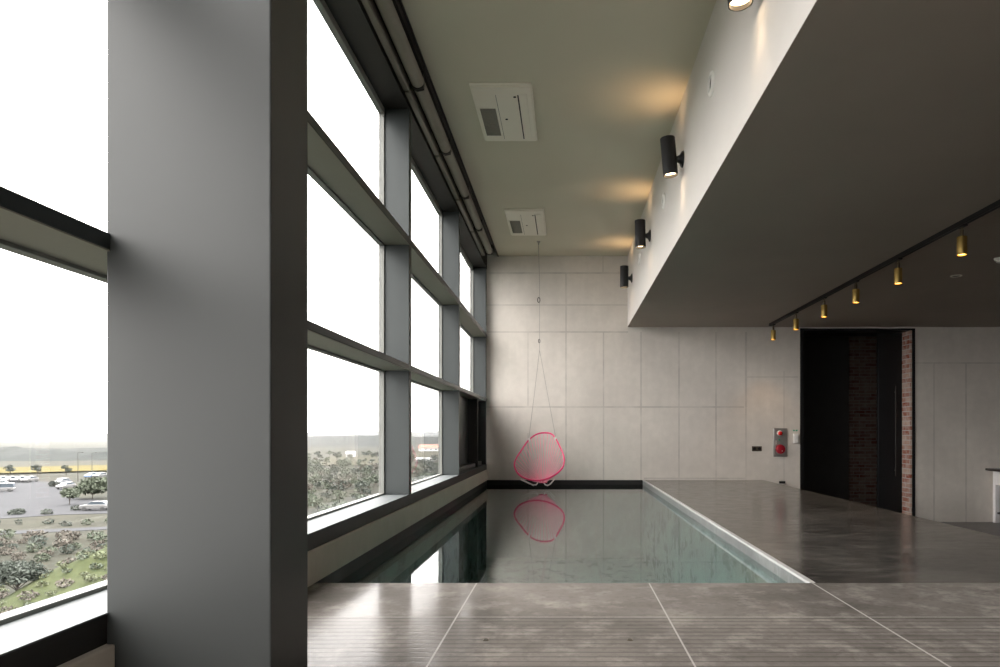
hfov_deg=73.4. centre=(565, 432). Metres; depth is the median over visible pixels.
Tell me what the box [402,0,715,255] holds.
ceiling
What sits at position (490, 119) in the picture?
grille
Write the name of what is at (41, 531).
bush
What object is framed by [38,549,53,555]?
bush
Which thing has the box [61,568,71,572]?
bush
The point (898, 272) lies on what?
track spotlight
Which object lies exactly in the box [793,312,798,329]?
track spotlight
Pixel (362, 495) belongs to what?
tree
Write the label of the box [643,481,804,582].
trim
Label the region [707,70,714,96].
air nozzle
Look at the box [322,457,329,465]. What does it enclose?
tree
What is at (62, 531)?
bush
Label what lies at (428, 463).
tree
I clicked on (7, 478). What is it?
car
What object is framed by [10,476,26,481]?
car
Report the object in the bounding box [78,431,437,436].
hill
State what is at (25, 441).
landscape
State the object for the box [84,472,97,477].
car
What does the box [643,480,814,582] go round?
trim
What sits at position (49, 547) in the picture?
bush
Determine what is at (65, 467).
tree
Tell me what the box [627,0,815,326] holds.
wall
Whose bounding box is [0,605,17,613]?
bush
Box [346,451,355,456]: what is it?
building
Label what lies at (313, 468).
tree
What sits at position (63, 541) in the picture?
bush
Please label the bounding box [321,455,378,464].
field
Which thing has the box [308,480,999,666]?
floor
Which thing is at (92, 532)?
bush
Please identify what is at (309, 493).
tree
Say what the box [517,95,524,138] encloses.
vent
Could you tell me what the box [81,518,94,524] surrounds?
bush
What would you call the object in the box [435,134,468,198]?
roller blind
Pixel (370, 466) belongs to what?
tree
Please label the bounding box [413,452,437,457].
field
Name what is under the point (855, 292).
track spotlight
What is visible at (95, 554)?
bush
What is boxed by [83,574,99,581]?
bush
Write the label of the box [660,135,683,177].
wall lamp
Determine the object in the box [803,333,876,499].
door
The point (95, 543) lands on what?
bush
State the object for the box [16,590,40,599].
bush
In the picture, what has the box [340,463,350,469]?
tree
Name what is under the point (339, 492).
tree
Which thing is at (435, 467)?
tree
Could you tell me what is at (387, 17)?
roller blind
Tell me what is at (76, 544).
bush
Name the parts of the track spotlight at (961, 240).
stem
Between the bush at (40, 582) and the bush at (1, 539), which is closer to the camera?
the bush at (40, 582)
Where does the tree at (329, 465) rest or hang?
on the landscape
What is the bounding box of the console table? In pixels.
[985,468,999,522]
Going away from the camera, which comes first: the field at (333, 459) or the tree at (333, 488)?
the tree at (333, 488)
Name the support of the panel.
attached to the wall at (627, 403)
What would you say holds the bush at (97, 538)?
on the landscape
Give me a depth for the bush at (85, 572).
46.72 m
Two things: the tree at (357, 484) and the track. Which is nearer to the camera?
the track
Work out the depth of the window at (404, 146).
5.44 m
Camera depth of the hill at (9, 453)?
321.63 m
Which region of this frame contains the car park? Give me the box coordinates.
[0,481,106,518]
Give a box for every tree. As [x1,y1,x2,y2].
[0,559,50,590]
[3,464,15,474]
[30,464,41,474]
[59,487,80,504]
[60,465,72,474]
[73,477,106,498]
[308,467,318,475]
[308,473,325,487]
[308,492,319,507]
[308,496,331,511]
[313,482,321,487]
[319,491,333,500]
[321,484,330,489]
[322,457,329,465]
[322,474,335,484]
[326,464,338,473]
[329,477,347,496]
[331,490,346,503]
[332,501,346,506]
[336,469,349,478]
[338,477,351,489]
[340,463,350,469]
[348,473,362,482]
[349,468,363,474]
[349,486,366,496]
[351,481,371,497]
[356,494,368,499]
[359,477,374,494]
[360,465,374,476]
[362,465,375,473]
[362,471,371,478]
[371,463,378,470]
[372,475,378,484]
[415,459,427,464]
[416,468,433,475]
[416,473,430,479]
[425,460,435,466]
[428,465,437,474]
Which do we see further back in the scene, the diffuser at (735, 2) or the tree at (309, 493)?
the tree at (309, 493)
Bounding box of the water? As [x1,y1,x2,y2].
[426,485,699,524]
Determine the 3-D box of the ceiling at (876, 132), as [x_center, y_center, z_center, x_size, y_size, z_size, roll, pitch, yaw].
[4.698,-1.817,2.900,7.404,0.200,15.800,0,0,0]
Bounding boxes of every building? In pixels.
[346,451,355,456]
[418,444,437,450]
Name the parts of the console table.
leg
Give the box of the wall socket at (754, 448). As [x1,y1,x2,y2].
[752,446,761,450]
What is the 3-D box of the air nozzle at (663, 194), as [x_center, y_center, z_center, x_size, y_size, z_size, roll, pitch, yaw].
[0.987,-2.357,6.772,0.018,0.162,0.162,0,0,0]
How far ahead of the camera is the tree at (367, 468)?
185.28 m
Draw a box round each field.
[0,465,106,472]
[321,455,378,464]
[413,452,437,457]
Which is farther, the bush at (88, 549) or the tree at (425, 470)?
the tree at (425, 470)
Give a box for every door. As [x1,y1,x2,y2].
[800,328,914,515]
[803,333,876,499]
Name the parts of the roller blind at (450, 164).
mounting rail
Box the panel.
[773,428,786,456]
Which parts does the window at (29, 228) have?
underside plate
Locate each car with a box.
[0,476,17,481]
[0,483,14,491]
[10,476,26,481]
[20,476,38,481]
[53,478,71,484]
[55,482,75,488]
[79,501,106,510]
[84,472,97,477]
[92,472,106,477]
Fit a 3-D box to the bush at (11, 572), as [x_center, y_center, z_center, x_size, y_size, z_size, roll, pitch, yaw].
[-39.106,10.964,47.595,4.240,4.100,4.138,0,0,24]
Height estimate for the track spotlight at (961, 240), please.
0.236 m
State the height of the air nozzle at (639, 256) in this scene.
0.162 m
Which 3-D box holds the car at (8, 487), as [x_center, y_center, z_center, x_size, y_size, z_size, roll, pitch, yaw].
[-121.424,11.738,143.491,4.332,1.915,1.760,0,0,-29]
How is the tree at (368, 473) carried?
on the landscape
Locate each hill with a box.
[0,446,106,460]
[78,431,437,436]
[308,435,437,446]
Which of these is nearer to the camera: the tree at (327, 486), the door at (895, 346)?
the door at (895, 346)
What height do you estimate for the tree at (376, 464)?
3.872 m
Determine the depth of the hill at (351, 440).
668.21 m
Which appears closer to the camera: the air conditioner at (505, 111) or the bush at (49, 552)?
the air conditioner at (505, 111)
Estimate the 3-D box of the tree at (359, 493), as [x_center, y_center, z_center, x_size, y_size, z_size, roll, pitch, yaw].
[-40.176,11.541,127.898,3.526,2.939,3.355,0,0,0]
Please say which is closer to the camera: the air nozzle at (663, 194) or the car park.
the air nozzle at (663, 194)
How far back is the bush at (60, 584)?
45.44 m
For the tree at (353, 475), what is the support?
on the landscape
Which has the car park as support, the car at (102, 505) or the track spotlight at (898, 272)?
the car at (102, 505)
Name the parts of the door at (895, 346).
handle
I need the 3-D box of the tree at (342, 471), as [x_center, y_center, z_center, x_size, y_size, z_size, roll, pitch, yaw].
[-58.696,11.199,174.753,4.039,3.629,4.081,0,0,0]
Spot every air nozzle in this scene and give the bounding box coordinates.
[638,253,640,264]
[661,193,664,208]
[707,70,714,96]
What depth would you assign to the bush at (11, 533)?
80.04 m
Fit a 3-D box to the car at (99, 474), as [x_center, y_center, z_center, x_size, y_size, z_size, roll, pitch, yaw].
[-131.515,11.903,188.124,1.760,1.465,4.332,0,0,-2]
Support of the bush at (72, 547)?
on the landscape
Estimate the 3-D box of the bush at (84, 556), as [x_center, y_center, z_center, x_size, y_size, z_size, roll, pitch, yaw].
[-35.209,9.047,48.594,0.801,0.454,0.939,0,0,-34]
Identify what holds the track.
attached to the ceiling at (876, 132)
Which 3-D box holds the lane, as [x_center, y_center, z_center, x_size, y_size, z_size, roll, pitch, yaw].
[-67.584,12.660,85.084,19.205,0.040,11.912,0,0,0]
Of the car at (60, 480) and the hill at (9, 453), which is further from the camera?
the hill at (9, 453)
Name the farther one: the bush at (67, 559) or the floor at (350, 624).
the bush at (67, 559)
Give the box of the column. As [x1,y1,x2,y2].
[107,0,307,666]
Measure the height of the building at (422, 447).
5.100 m
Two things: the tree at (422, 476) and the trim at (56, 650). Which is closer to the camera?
the trim at (56, 650)
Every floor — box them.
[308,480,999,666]
[941,522,999,535]
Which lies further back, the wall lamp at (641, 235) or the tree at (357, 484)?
the tree at (357, 484)
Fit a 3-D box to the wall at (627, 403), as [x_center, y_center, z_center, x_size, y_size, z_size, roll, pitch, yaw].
[3.522,-0.486,10.930,10.155,5.508,0.260,0,0,0]
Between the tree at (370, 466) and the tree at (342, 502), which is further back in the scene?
the tree at (370, 466)
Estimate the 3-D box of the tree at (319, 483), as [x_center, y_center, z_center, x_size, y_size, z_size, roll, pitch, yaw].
[-55.734,11.940,149.499,2.325,2.134,2.780,0,0,0]
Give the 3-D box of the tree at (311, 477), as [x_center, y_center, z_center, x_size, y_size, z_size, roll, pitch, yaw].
[-57.552,11.181,153.784,4.489,3.665,4.156,0,0,0]
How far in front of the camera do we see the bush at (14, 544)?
72.38 m
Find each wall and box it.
[470,245,999,521]
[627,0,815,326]
[849,336,876,506]
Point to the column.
(207, 100)
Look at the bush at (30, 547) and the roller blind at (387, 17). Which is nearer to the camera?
the roller blind at (387, 17)
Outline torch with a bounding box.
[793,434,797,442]
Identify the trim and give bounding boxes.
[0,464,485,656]
[0,464,486,666]
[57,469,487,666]
[316,480,642,582]
[399,0,498,256]
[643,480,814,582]
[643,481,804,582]
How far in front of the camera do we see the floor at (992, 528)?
10.28 m
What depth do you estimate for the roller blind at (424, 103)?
5.74 m
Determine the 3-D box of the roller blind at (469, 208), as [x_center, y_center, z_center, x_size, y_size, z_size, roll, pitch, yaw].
[-1.186,-2.855,8.233,0.162,0.381,1.191,0,0,0]
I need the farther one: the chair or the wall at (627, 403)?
the wall at (627, 403)
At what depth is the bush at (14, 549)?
69.57 m
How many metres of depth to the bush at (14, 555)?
66.68 m
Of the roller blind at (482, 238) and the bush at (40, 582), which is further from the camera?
the bush at (40, 582)
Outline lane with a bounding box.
[0,527,106,534]
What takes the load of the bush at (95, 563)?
on the slope
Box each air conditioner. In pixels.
[469,83,536,140]
[504,209,546,235]
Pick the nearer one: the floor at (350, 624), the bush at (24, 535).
the floor at (350, 624)
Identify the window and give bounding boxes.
[0,186,109,624]
[308,0,486,519]
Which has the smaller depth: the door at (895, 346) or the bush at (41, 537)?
the door at (895, 346)
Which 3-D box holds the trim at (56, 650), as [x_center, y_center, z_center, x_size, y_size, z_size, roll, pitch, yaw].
[-1.421,0.548,2.900,0.269,0.083,15.800,0,0,0]
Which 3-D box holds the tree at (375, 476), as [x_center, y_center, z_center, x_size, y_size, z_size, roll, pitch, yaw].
[-44.896,11.538,158.389,3.271,2.944,2.918,0,0,0]
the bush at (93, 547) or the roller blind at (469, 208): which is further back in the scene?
the bush at (93, 547)
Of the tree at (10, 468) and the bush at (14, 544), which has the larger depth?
the tree at (10, 468)
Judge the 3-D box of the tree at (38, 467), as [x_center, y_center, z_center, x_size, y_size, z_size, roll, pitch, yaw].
[-158.252,11.178,199.285,3.007,3.671,2.984,0,0,0]
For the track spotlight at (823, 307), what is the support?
hanging from the track
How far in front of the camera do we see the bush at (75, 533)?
79.07 m
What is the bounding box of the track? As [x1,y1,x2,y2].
[769,199,999,325]
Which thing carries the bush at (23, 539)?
on the landscape
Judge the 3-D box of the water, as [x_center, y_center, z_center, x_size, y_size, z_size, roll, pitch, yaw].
[-0.018,0.839,7.082,2.523,0.004,7.396,0,0,0]
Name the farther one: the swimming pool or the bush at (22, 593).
the bush at (22, 593)
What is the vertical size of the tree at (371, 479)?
4.129 m
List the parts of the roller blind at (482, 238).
mounting rail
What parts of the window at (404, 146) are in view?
glazing frame, glazing frame, glazing frame, underside plate, underside plate, glazing frame, glazing frame, glazing frame, opening sash, glazing frame, glazing frame, sash rail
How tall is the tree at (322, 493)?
2.413 m
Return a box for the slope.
[0,547,106,611]
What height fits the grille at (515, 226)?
0.004 m
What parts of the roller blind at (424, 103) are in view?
mounting rail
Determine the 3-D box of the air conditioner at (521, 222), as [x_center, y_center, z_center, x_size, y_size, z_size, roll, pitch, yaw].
[-0.536,-2.848,9.061,0.515,0.038,1.090,0,0,0]
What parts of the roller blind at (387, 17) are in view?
mounting rail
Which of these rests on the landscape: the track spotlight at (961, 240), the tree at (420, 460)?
the tree at (420, 460)
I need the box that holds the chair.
[514,432,564,485]
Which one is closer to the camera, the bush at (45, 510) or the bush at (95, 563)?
the bush at (95, 563)
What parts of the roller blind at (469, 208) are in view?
mounting rail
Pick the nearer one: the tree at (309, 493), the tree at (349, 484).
the tree at (309, 493)
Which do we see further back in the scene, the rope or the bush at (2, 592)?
the bush at (2, 592)
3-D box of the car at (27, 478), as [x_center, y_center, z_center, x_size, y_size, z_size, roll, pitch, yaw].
[-138.205,11.903,171.714,1.760,1.465,4.332,0,0,-2]
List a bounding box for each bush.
[0,529,15,538]
[0,537,7,544]
[0,545,18,554]
[0,591,8,598]
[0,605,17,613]
[6,543,19,548]
[7,508,26,514]
[10,550,26,560]
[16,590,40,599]
[17,538,27,543]
[22,530,39,538]
[24,543,43,552]
[28,535,47,544]
[29,530,47,540]
[33,553,50,561]
[35,580,48,586]
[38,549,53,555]
[39,573,48,578]
[40,509,53,513]
[42,518,53,523]
[45,546,56,551]
[45,590,56,595]
[48,481,59,486]
[52,537,73,548]
[55,529,71,537]
[55,577,74,587]
[57,544,76,553]
[58,520,71,525]
[58,563,68,568]
[61,557,75,563]
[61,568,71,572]
[63,531,81,539]
[69,542,82,548]
[70,505,81,510]
[76,554,89,559]
[79,548,95,555]
[79,571,89,576]
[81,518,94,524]
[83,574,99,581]
[86,530,104,539]
[88,562,104,568]
[89,540,104,546]
[91,546,102,550]
[93,550,106,558]
[94,533,106,542]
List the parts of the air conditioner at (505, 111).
grille frame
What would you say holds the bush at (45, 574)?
on the slope
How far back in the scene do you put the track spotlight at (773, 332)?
10.28 m
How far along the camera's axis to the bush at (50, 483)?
156.46 m
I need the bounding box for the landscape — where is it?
[0,435,437,598]
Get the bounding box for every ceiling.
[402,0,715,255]
[628,0,999,326]
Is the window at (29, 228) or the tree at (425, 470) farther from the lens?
the tree at (425, 470)
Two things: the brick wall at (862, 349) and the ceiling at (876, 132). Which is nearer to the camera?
the ceiling at (876, 132)
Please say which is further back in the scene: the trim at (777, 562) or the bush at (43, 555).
the bush at (43, 555)
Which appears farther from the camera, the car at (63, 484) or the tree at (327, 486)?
the car at (63, 484)
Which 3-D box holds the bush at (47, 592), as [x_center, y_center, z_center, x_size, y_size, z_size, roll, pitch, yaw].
[-34.587,10.723,44.726,0.688,0.387,0.725,0,0,0]
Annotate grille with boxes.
[480,109,500,135]
[510,221,521,232]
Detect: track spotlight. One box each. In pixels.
[771,324,775,339]
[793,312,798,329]
[821,297,826,316]
[852,280,859,302]
[894,258,902,284]
[956,224,967,255]
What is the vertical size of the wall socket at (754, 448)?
0.081 m
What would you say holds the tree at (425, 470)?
on the landscape
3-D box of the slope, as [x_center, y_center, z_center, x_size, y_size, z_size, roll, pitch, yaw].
[-33.863,10.791,53.249,15.200,4.516,24.000,0,0,0]
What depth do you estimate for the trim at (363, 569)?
5.19 m
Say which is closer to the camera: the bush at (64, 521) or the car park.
the bush at (64, 521)
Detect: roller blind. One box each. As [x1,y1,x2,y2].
[361,0,423,90]
[405,67,450,154]
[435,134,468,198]
[456,184,481,230]
[471,217,491,255]
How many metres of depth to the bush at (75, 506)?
108.95 m
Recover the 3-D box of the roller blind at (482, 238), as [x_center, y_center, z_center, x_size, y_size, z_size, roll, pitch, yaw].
[-1.186,-2.855,9.440,0.162,0.381,1.191,0,0,0]
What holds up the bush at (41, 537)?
on the landscape
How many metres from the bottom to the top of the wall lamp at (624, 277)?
0.318 m
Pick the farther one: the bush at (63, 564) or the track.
the bush at (63, 564)
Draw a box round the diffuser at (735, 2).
[730,0,748,5]
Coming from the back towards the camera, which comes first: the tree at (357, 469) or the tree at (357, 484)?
the tree at (357, 469)
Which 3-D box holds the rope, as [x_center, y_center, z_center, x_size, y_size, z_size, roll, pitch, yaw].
[-0.364,-1.395,10.095,0.415,2.944,0.266,0,0,0]
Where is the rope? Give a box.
[529,241,555,436]
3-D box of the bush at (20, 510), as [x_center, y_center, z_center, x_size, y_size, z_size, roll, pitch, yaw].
[-85.603,12.238,103.939,2.473,1.323,2.651,0,0,0]
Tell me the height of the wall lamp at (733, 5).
0.328 m
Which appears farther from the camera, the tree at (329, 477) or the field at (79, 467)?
the field at (79, 467)
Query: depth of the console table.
10.70 m
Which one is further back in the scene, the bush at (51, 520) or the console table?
the bush at (51, 520)
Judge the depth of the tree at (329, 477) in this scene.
159.88 m
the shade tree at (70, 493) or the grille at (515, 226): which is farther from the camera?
the shade tree at (70, 493)
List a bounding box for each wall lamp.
[620,265,632,287]
[635,219,650,248]
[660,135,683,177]
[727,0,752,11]
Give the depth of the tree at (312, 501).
101.35 m
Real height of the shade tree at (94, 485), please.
4.645 m

